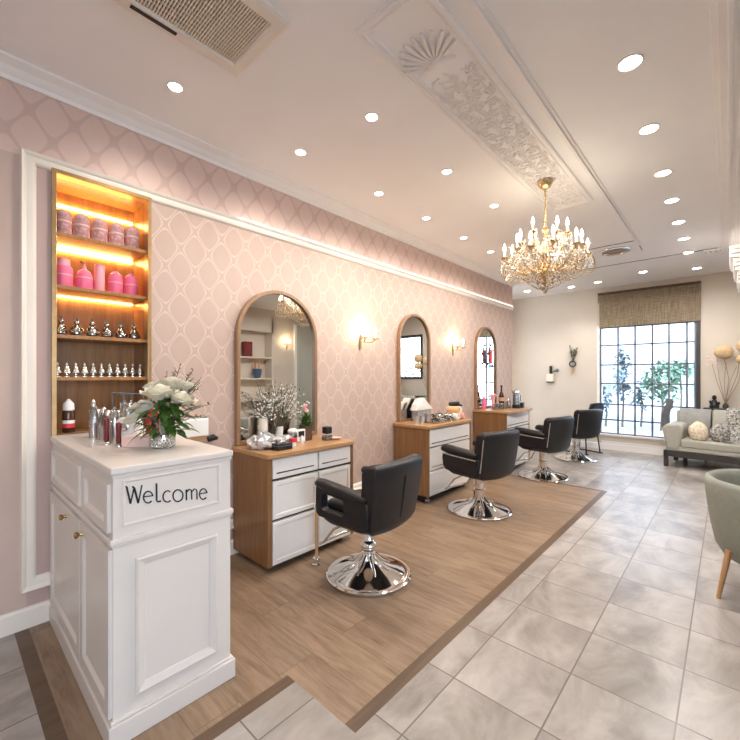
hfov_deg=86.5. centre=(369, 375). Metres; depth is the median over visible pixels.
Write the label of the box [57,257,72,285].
bottle
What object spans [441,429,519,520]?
salon chair
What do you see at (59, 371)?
perfume bottle
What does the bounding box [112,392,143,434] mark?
wire rack
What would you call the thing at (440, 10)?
trim
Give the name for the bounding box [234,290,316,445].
arched mirror
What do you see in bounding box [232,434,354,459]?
countertop
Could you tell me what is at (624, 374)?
tree
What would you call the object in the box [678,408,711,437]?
cushion
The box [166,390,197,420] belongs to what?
rose
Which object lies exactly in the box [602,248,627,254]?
diffuser
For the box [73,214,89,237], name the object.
lidded jar
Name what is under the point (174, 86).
recessed light
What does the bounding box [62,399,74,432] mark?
bottle
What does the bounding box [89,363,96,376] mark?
perfume bottle
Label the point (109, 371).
perfume bottle
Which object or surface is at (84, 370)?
perfume bottle
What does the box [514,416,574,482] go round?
salon chair
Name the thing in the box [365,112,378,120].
recessed light
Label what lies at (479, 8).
trim
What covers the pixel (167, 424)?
foliage
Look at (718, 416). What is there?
cushion
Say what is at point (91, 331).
figurine
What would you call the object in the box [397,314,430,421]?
arched mirror
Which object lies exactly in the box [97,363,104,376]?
perfume bottle
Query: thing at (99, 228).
lidded jar
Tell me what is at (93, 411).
steel canister
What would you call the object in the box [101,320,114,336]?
figurine
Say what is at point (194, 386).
eucalyptus sprig
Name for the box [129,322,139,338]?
figurine
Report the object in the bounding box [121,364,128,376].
perfume bottle
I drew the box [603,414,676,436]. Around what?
ground
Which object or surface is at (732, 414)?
cushion
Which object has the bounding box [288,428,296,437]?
jar
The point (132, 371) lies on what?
perfume bottle
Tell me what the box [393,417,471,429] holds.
countertop
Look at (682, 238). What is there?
recessed light
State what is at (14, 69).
trim
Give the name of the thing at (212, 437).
hook
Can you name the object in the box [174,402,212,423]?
eucalyptus sprig
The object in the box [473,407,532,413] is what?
countertop
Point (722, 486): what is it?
armchair
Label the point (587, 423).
salon chair
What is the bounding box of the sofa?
[661,398,739,465]
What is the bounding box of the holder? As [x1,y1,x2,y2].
[546,366,558,382]
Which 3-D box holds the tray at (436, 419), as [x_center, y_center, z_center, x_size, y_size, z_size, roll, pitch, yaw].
[0.816,0.491,4.703,0.254,0.111,0.433,0,0,42]
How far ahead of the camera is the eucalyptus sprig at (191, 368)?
1.93 m
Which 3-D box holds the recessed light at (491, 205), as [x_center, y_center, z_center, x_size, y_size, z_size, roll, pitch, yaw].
[1.231,-1.687,3.898,0.088,0.007,0.088,0,0,42]
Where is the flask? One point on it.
(516, 396)
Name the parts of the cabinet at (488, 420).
panel, drawer, drawer, drawer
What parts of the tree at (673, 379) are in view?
crown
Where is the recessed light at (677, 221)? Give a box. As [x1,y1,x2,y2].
[671,220,685,224]
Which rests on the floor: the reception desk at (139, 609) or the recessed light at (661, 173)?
the reception desk at (139, 609)
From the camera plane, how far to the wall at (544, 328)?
7.84 m
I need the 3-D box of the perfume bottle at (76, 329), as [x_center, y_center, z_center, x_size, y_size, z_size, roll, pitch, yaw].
[-1.806,-0.305,2.422,0.075,0.120,0.072,0,0,-35]
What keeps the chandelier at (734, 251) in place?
attached to the trim
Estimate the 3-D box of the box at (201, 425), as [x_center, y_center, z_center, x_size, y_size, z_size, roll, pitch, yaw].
[-1.308,0.378,2.740,0.144,0.155,0.310,0,0,42]
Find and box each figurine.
[57,316,67,334]
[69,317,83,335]
[86,318,99,336]
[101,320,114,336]
[115,321,127,337]
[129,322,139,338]
[709,395,719,407]
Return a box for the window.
[597,321,700,440]
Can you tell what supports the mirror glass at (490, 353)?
hanging from the arched mirror at (484, 375)
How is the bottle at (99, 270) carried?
on the shelf unit
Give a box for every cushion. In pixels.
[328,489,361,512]
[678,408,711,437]
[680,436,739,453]
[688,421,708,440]
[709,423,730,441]
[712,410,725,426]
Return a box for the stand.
[115,417,142,437]
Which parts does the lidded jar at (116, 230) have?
lid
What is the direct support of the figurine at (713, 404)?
on the console table at (704, 407)
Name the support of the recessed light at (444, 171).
in the ceiling
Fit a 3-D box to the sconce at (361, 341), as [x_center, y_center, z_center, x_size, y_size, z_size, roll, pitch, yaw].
[-0.020,-0.399,4.162,0.147,0.242,0.245,0,0,42]
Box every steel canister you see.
[89,406,101,426]
[108,407,121,438]
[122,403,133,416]
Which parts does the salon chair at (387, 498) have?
armrest, backrest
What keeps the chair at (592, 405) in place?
on the floor
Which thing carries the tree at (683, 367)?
on the ground
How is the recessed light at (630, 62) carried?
in the ceiling
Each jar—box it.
[57,209,71,233]
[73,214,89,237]
[91,218,107,241]
[109,222,123,245]
[125,226,138,248]
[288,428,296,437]
[289,438,296,446]
[489,394,497,408]
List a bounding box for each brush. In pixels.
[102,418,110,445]
[114,422,121,447]
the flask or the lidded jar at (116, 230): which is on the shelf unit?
the lidded jar at (116, 230)
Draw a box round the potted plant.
[294,404,315,440]
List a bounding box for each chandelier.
[499,177,594,292]
[729,245,739,292]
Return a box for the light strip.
[238,217,510,305]
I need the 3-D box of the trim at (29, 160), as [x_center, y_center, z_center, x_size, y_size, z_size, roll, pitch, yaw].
[0.336,-0.029,4.633,0.030,2.447,6.698,0,0,42]
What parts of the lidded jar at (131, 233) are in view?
lid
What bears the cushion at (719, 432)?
on the sofa
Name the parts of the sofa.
leg, carved post, armrest, leg, panel, frame, seat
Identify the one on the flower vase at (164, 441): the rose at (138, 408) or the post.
the rose at (138, 408)
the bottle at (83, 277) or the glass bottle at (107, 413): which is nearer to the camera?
the glass bottle at (107, 413)
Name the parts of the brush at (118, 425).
handle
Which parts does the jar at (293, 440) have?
lid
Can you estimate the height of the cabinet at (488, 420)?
0.888 m
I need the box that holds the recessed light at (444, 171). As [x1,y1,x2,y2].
[442,168,451,173]
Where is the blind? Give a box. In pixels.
[598,281,700,327]
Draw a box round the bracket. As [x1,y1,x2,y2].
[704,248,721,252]
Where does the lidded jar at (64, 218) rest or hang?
on the shelf unit
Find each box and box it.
[121,435,151,446]
[159,417,207,440]
[297,429,304,441]
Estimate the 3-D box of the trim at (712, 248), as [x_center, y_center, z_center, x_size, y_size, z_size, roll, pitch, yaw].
[3.967,-1.688,5.728,1.650,0.005,0.012,0,0,42]
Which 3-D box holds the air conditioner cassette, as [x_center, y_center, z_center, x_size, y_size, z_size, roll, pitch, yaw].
[-0.777,-1.675,1.790,0.490,0.029,0.660,0,0,42]
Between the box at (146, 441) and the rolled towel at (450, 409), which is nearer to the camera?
the box at (146, 441)
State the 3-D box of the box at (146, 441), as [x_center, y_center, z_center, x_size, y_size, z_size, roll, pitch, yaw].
[-1.134,0.319,1.933,0.136,0.052,0.070,0,0,0]
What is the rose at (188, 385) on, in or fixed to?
in the flower vase at (164, 441)
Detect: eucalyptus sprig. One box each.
[164,364,180,406]
[170,368,192,415]
[170,377,203,418]
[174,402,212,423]
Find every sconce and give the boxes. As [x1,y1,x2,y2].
[359,327,378,349]
[452,338,465,355]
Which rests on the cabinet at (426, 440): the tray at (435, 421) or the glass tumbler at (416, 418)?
the glass tumbler at (416, 418)
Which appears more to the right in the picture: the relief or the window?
the window
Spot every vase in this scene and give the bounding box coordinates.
[151,415,175,448]
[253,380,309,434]
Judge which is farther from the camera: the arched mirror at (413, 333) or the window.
the window
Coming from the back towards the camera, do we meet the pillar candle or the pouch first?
the pillar candle
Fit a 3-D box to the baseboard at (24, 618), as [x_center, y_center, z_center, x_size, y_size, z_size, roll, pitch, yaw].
[-0.781,1.343,3.417,0.016,0.115,10.000,0,0,42]
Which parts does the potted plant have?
pot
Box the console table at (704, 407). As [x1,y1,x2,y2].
[703,407,726,461]
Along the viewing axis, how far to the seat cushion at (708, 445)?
5.74 m
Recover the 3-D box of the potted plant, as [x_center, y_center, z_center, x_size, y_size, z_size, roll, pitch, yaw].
[-0.559,0.397,3.398,0.187,0.311,0.185,0,0,17]
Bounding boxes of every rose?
[120,413,157,432]
[126,399,159,432]
[139,384,178,429]
[143,381,161,432]
[158,377,181,388]
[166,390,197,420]
[175,380,196,390]
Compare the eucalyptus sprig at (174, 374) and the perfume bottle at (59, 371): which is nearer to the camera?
the eucalyptus sprig at (174, 374)
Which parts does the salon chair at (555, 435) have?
armrest, backrest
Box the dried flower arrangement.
[706,341,739,408]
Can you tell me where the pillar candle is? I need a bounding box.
[259,418,267,431]
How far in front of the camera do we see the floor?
2.10 m
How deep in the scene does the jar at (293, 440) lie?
3.07 m
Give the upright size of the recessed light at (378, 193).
0.007 m
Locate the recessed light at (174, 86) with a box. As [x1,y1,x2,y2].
[167,81,183,92]
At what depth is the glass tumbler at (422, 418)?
4.47 m
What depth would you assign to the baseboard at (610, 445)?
7.27 m
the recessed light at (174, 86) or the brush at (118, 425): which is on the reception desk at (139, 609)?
the brush at (118, 425)
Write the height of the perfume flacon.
0.115 m
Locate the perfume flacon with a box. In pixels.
[322,426,331,440]
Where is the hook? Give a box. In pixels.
[207,434,217,441]
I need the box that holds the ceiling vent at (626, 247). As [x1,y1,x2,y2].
[589,241,642,258]
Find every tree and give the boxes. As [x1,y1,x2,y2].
[603,385,613,426]
[612,346,633,426]
[629,371,650,426]
[640,360,685,430]
[667,359,693,405]
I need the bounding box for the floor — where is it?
[0,445,739,739]
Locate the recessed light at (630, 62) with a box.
[616,53,644,71]
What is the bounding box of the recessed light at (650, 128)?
[638,123,659,134]
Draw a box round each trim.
[0,50,519,287]
[20,148,513,593]
[355,0,592,211]
[466,0,640,245]
[585,248,714,269]
[709,0,739,248]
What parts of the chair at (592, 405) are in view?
leg, backrest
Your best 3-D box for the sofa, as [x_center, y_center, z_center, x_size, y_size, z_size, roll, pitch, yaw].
[5.446,0.890,5.674,0.720,1.020,2.165,0,0,-42]
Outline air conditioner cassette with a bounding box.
[113,0,290,76]
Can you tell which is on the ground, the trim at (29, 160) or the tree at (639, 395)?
the tree at (639, 395)
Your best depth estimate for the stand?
1.99 m
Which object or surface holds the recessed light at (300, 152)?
in the ceiling
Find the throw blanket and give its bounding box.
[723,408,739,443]
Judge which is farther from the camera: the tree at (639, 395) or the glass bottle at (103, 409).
the tree at (639, 395)
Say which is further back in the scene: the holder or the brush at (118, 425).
the holder
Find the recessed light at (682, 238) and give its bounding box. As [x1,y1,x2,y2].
[677,237,690,240]
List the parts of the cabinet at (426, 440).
panel, drawer, drawer, drawer, panel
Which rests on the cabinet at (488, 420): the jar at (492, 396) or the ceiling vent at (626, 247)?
the jar at (492, 396)
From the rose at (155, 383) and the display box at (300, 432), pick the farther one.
the display box at (300, 432)
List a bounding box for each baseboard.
[0,539,237,637]
[570,435,665,455]
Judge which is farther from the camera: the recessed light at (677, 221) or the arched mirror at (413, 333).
the arched mirror at (413, 333)
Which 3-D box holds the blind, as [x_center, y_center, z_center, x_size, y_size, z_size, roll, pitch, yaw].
[4.959,-1.255,7.062,1.520,0.660,0.080,0,0,42]
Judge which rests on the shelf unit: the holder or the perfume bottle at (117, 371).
the perfume bottle at (117, 371)
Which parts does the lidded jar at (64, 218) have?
lid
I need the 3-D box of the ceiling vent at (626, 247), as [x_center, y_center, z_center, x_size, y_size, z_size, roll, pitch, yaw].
[3.280,-1.676,5.264,0.552,0.028,0.512,0,0,42]
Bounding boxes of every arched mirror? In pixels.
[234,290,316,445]
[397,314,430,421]
[474,327,496,408]
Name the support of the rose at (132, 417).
in the flower vase at (164, 441)
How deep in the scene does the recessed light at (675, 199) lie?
3.78 m
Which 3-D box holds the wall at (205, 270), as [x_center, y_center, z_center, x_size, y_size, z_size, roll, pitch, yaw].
[-1.006,-0.145,3.487,0.410,3.090,10.200,0,0,42]
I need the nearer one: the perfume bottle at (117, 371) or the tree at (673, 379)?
the perfume bottle at (117, 371)
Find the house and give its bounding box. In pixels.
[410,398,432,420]
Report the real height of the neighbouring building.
4.460 m
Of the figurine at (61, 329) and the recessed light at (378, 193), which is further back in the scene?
the recessed light at (378, 193)
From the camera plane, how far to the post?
2.91 m
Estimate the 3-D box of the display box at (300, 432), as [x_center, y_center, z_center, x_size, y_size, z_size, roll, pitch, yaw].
[-0.589,0.499,3.302,0.042,0.105,0.086,0,0,42]
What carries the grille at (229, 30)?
attached to the air conditioner cassette
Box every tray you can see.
[423,412,455,423]
[425,419,455,423]
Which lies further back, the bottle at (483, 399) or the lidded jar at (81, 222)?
the bottle at (483, 399)
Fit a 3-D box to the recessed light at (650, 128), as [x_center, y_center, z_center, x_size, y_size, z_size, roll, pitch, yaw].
[1.906,-1.687,2.687,0.128,0.007,0.128,0,0,42]
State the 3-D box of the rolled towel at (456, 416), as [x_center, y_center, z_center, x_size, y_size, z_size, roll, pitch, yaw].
[1.013,0.502,4.854,0.157,0.088,0.087,0,0,42]
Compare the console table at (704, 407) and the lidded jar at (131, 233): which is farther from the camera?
the console table at (704, 407)
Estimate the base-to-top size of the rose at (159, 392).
0.239 m
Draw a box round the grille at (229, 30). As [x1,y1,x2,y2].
[134,0,268,62]
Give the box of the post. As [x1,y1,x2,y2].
[312,498,320,565]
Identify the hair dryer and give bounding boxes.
[449,401,461,405]
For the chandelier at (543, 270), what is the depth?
3.33 m
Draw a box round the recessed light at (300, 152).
[295,149,305,155]
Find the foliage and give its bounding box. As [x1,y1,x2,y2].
[128,398,199,442]
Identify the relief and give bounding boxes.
[397,30,582,208]
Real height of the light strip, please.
0.007 m
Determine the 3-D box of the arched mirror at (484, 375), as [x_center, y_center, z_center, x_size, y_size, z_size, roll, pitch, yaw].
[1.858,-0.140,6.292,0.043,1.295,0.718,0,0,42]
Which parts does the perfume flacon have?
glass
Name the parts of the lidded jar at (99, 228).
lid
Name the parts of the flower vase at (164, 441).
glass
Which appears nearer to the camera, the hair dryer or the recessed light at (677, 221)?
the recessed light at (677, 221)
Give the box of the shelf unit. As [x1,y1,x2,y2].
[51,167,151,435]
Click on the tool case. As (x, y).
(279, 446)
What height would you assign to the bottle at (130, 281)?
0.160 m
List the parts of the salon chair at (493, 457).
armrest, backrest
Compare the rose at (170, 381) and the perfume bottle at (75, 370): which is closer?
the rose at (170, 381)
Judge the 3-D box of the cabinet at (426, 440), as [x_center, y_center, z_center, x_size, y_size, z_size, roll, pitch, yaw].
[0.780,0.973,4.765,0.504,0.855,0.989,0,0,42]
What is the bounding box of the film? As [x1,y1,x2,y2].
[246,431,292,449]
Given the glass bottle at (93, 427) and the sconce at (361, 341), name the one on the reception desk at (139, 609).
the glass bottle at (93, 427)
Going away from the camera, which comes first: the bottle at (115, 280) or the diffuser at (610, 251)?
the bottle at (115, 280)
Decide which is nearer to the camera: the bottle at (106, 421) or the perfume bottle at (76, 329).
the bottle at (106, 421)
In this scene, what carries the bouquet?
attached to the wall at (544, 328)
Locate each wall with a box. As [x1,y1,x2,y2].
[0,77,511,614]
[512,271,739,446]
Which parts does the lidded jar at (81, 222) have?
lid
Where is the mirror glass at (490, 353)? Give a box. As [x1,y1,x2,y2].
[486,333,492,385]
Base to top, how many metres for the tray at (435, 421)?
0.018 m
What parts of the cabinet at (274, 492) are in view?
panel, drawer, drawer, drawer, drawer, drawer, drawer, panel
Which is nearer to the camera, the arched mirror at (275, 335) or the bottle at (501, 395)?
the arched mirror at (275, 335)
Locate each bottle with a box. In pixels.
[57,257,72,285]
[57,362,61,376]
[62,363,70,376]
[62,399,74,432]
[72,363,79,376]
[75,261,92,288]
[80,363,88,376]
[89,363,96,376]
[89,400,97,439]
[94,264,104,290]
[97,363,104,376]
[98,407,108,441]
[103,410,112,442]
[106,363,112,376]
[108,271,122,292]
[114,363,120,376]
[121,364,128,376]
[124,273,137,294]
[129,364,135,376]
[136,365,143,376]
[482,396,485,409]
[499,385,503,406]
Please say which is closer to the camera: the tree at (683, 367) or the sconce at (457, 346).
the sconce at (457, 346)
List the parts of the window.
casing, sill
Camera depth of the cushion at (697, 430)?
5.84 m
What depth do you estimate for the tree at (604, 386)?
11.34 m
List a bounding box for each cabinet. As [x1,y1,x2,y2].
[232,434,354,569]
[393,417,471,502]
[473,407,532,465]
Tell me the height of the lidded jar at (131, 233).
0.170 m
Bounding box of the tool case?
[271,441,292,450]
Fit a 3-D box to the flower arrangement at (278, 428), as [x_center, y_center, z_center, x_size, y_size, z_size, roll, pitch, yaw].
[-0.744,0.290,3.282,0.543,0.523,0.158,0,0,-45]
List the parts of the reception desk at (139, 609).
knob, panel, door, knob, panel, door, belt moulding, name panel, panel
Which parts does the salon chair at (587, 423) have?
armrest, backrest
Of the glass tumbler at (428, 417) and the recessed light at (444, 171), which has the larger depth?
the glass tumbler at (428, 417)
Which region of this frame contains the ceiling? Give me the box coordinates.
[0,0,730,299]
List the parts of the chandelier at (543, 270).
arm, arm, stem, chain, arm, arm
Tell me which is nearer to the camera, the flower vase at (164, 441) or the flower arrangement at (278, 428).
the flower vase at (164, 441)
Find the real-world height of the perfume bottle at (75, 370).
0.088 m
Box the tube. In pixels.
[300,435,303,443]
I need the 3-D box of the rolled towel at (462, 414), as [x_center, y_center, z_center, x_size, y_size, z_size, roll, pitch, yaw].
[1.126,0.502,4.994,0.157,0.088,0.087,0,0,42]
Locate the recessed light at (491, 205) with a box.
[489,204,498,207]
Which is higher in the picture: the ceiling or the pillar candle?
the ceiling
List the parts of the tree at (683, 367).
crown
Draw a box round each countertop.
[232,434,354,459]
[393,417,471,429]
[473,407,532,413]
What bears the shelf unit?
attached to the wall at (205, 270)
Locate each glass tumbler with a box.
[414,416,418,423]
[420,416,424,423]
[426,415,430,421]
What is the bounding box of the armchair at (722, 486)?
[704,469,739,598]
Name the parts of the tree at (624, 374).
crown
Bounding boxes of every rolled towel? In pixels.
[446,406,459,413]
[446,413,458,420]
[460,412,465,418]
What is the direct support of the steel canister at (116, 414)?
on the reception desk at (139, 609)
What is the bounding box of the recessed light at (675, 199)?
[663,197,679,203]
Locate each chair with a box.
[315,454,422,596]
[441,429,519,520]
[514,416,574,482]
[555,409,602,462]
[565,403,603,454]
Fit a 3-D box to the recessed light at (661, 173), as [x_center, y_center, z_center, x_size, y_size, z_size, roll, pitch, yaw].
[2.438,-1.687,3.271,0.128,0.007,0.128,0,0,42]
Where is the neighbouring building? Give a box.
[603,323,693,418]
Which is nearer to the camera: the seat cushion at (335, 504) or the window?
the seat cushion at (335, 504)
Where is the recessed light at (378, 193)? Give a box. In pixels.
[374,191,383,195]
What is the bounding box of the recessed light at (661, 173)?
[654,169,672,176]
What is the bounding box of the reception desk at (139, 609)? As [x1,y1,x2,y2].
[49,429,234,739]
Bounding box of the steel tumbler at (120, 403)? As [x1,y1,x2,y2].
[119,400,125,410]
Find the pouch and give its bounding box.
[146,408,158,434]
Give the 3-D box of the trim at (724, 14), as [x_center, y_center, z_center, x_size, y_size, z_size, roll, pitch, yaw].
[2.271,-1.662,0.535,2.762,0.056,9.850,0,0,42]
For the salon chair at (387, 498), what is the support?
on the floor
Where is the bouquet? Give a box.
[569,345,577,374]
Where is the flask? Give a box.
[512,389,520,407]

